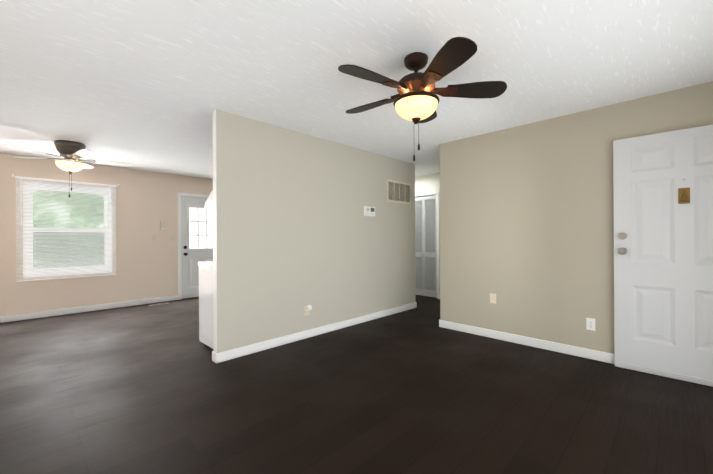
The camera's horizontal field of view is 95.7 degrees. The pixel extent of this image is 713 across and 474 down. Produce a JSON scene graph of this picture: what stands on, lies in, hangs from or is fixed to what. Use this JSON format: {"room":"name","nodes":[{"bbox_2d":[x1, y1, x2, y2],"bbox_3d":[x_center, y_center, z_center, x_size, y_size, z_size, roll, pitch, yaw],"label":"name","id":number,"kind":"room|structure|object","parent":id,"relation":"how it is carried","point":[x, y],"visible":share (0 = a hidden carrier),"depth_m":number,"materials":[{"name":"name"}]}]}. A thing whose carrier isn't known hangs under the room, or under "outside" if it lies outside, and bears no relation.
{"room":"living room","nodes":[
{"label":"living room","id":0,"kind":"room"},
{"bbox_2d":[0,153,212,315],"bbox_3d":[-3.254,0.004,6.625,0.140,2.440,6.510,0,0,44],"label":"wall","id":1,"kind":"structure","parent":0,"point":[146,266],"depth_m":5.61,"materials":[{"name":"beige paint"}]},
{"bbox_2d":[23,182,111,276],"bbox_3d":[-4.625,-0.111,5.221,0.080,1.440,1.066,0,0,44],"label":"window","id":2,"kind":"structure","parent":1,"relation":"in","point":[94,256],"depth_m":5.17,"materials":[{"name":"white plastic"}]},
{"bbox_2d":[12,174,118,281],"bbox_3d":[-4.562,-0.136,5.146,0.064,1.580,1.267,0,0,44],"label":"window blind","id":3,"kind":"object","parent":2,"relation":"attached to","point":[107,244],"visible":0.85,"depth_m":5.09,"materials":[{"name":"white plastic"}]},
{"bbox_2d":[0,295,177,322],"bbox_3d":[-4.419,1.181,5.319,0.014,0.095,2.707,0,0,44],"label":"baseboard","id":4,"kind":"structure","parent":1,"relation":"attached to","point":[8,318],"depth_m":5.26,"materials":[{"name":"white wood"}]},
{"bbox_2d":[152,235,156,240],"bbox_3d":[-3.761,0.016,6.002,0.008,0.116,0.072,0,0,44],"label":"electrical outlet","id":5,"kind":"object","parent":1,"relation":"attached to","point":[154,237],"visible":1,"depth_m":6.00,"materials":[{"name":"beige plastic"}]},
{"bbox_2d":[160,221,164,229],"bbox_3d":[-3.660,-0.220,6.091,0.030,0.170,0.080,0,0,44],"label":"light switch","id":6,"kind":"object","parent":1,"relation":"attached to","point":[162,225],"visible":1,"depth_m":6.08,"materials":[{"name":"beige plastic"}]},
{"bbox_2d":[170,235,176,240],"bbox_3d":[-3.530,0.015,6.231,0.017,0.116,0.116,0,0,44],"label":"light switch","id":7,"kind":"object","parent":1,"relation":"attached to","point":[173,237],"visible":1,"depth_m":6.23,"materials":[{"name":"beige plastic"}]},
{"bbox_2d":[178,192,208,299],"bbox_3d":[-3.198,0.177,6.669,0.156,2.093,0.936,0,0,44],"label":"door frame","id":8,"kind":"structure","parent":1,"relation":"attached to","point":[183,195],"depth_m":6.31,"materials":[{"name":"white wood"}]},
{"bbox_2d":[181,196,212,298],"bbox_3d":[-3.152,0.205,6.624,0.143,2.013,0.808,0,0,44],"label":"back door","id":9,"kind":"structure","parent":1,"relation":"in","point":[196,240],"depth_m":6.52,"materials":[{"name":"white"}]},
{"bbox_2d":[212,109,415,352],"bbox_3d":[-0.202,-0.014,4.324,0.080,2.440,3.352,0,0,44],"label":"wall","id":10,"kind":"structure","parent":0,"point":[295,230],"depth_m":3.78,"materials":[{"name":"beige paint"}]},
{"bbox_2d":[304,305,311,315],"bbox_3d":[-0.572,0.869,3.832,0.074,0.132,0.074,0,0,44],"label":"outlet","id":11,"kind":"object","parent":10,"relation":"attached to","point":[307,308],"visible":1,"depth_m":3.83,"materials":[{"name":"beige plastic"}]},
{"bbox_2d":[212,302,415,363],"bbox_3d":[-0.182,1.159,4.284,0.034,0.095,3.338,0,0,44],"label":"baseboard","id":12,"kind":"structure","parent":10,"relation":"attached to","point":[257,347],"depth_m":3.77,"materials":[{"name":"white wood"}]},
{"bbox_2d":[364,206,374,215],"bbox_3d":[0.193,-0.370,4.652,0.028,0.140,0.220,0,0,44],"label":"alarm keypad","id":13,"kind":"object","parent":10,"relation":"attached to","point":[369,211],"visible":1,"depth_m":4.63,"materials":[{"name":"white plastic"}]},
{"bbox_2d":[387,179,410,203],"bbox_3d":[0.692,-0.717,5.177,0.010,0.340,0.630,0,0,44],"label":"air vent","id":14,"kind":"object","parent":10,"relation":"in","point":[398,192],"visible":1,"depth_m":5.16,"materials":[{"name":"beige metal"}]},
{"bbox_2d":[0,295,712,473],"bbox_3d":[-0.552,1.238,3.981,7.690,0.060,6.510,0,0,44],"label":"floor","id":15,"kind":"structure","parent":0,"point":[144,389],"depth_m":2.31,"materials":[{"name":"brown wood"}]},
{"bbox_2d":[149,302,168,305],"bbox_3d":[-3.601,1.222,5.878,0.120,0.006,0.310,0,0,44],"label":"floor vent","id":16,"kind":"object","parent":15,"relation":"in","point":[158,304],"visible":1,"depth_m":5.84,"materials":[{"name":"brown metal"}]},
{"bbox_2d":[198,261,213,348],"bbox_3d":[-1.333,0.646,3.757,0.707,1.130,0.768,0,0,44],"label":"kitchen cabinet","id":17,"kind":"object","parent":15,"relation":"on","point":[206,302],"visible":0.1,"depth_m":3.53,"materials":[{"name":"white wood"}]},
{"bbox_2d":[0,0,712,178],"bbox_3d":[-0.564,-1.262,3.984,7.690,0.060,6.510,0,0,44],"label":"ceiling","id":18,"kind":"structure","parent":0,"point":[148,85],"depth_m":2.34,"materials":[{"name":"white paint"}]},
{"bbox_2d":[4,140,131,197],"bbox_3d":[-3.683,-0.864,4.214,1.259,0.705,1.234,0,0,44],"label":"ceiling fan","id":19,"kind":"object","parent":18,"relation":"hanging from","point":[71,152],"visible":1,"depth_m":4.11,"materials":[{"name":"grey metal"}]},
{"bbox_2d":[338,37,506,160],"bbox_3d":[0.378,-0.882,2.248,1.151,0.715,1.167,0,0,44],"label":"room ceiling fan","id":20,"kind":"object","parent":18,"relation":"hanging from","point":[415,100],"visible":1,"depth_m":2.14,"materials":[{"name":"brown wood"}]},
{"bbox_2d":[415,173,439,286],"bbox_3d":[1.685,-0.021,6.271,7.690,2.440,0.140,0,0,44],"label":"wall","id":21,"kind":"structure","parent":0,"point":[427,183],"depth_m":6.39,"materials":[{"name":"white paint"}]},
{"bbox_2d":[415,195,436,297],"bbox_3d":[1.349,0.184,6.505,0.604,2.005,0.074,0,0,44],"label":"bifold door","id":22,"kind":"structure","parent":21,"relation":"in","point":[425,246],"depth_m":6.48,"materials":[{"name":"grey wood"}]},
{"bbox_2d":[415,191,439,298],"bbox_3d":[1.385,0.159,6.542,0.720,2.085,0.134,0,0,44],"label":"door frame","id":23,"kind":"structure","parent":21,"relation":"attached to","point":[437,206],"depth_m":6.26,"materials":[{"name":"white wood"}]},
{"bbox_2d":[439,81,712,353],"bbox_3d":[2.185,-0.027,3.345,2.880,2.440,0.120,0,0,44],"label":"wall","id":24,"kind":"structure","parent":0,"point":[527,224],"depth_m":3.44,"materials":[{"name":"beige paint"}]},
{"bbox_2d":[490,293,495,303],"bbox_3d":[1.614,0.727,3.815,0.072,0.116,0.012,0,0,44],"label":"jack","id":25,"kind":"object","parent":24,"relation":"attached to","point":[492,298],"visible":1,"depth_m":3.81,"materials":[{"name":"beige plastic"}]},
{"bbox_2d":[439,320,614,363],"bbox_3d":[2.096,1.146,3.342,2.774,0.095,0.014,0,0,44],"label":"baseboard","id":26,"kind":"structure","parent":24,"relation":"attached to","point":[489,333],"depth_m":3.50,"materials":[{"name":"white wood"}]},
{"bbox_2d":[586,318,594,330],"bbox_3d":[2.290,0.853,3.154,0.072,0.116,0.008,0,0,44],"label":"electrical outlet","id":27,"kind":"object","parent":24,"relation":"attached to","point":[590,323],"visible":1,"depth_m":3.15,"materials":[{"name":"white plastic"}]},
{"label":"outside","id":28,"kind":"structure","parent":0,"visible":0},
{"bbox_2d":[33,190,212,267],"bbox_3d":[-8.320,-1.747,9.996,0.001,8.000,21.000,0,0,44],"label":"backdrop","id":29,"kind":"structure","parent":28,"point":[98,225],"depth_m":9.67,"materials":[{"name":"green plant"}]},
{"bbox_3d":[-0.737,-0.811,4.091,0.340,0.640,2.020,0,0,44],"label":"upper cabinet","id":30,"kind":"object","parent":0,"visible":0},
{"bbox_2d":[205,191,212,208],"bbox_3d":[-1.243,-0.401,3.679,0.490,0.177,0.760,0,0,44],"label":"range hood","id":31,"kind":"object","parent":30,"relation":"attached to","point":[209,203],"visible":0.19,"depth_m":3.48,"materials":[{"name":"white metal"}]},
{"bbox_3d":[2.144,-0.029,1.333,0.120,2.440,6.270,0,0,44],"label":"wall","id":32,"kind":"structure","parent":0,"visible":0},
{"bbox_2d":[613,125,712,386],"bbox_3d":[2.699,0.148,2.656,0.914,2.076,0.136,0,0,44],"label":"entry door","id":33,"kind":"structure","parent":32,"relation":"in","point":[663,254],"depth_m":2.75,"materials":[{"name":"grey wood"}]}
]}

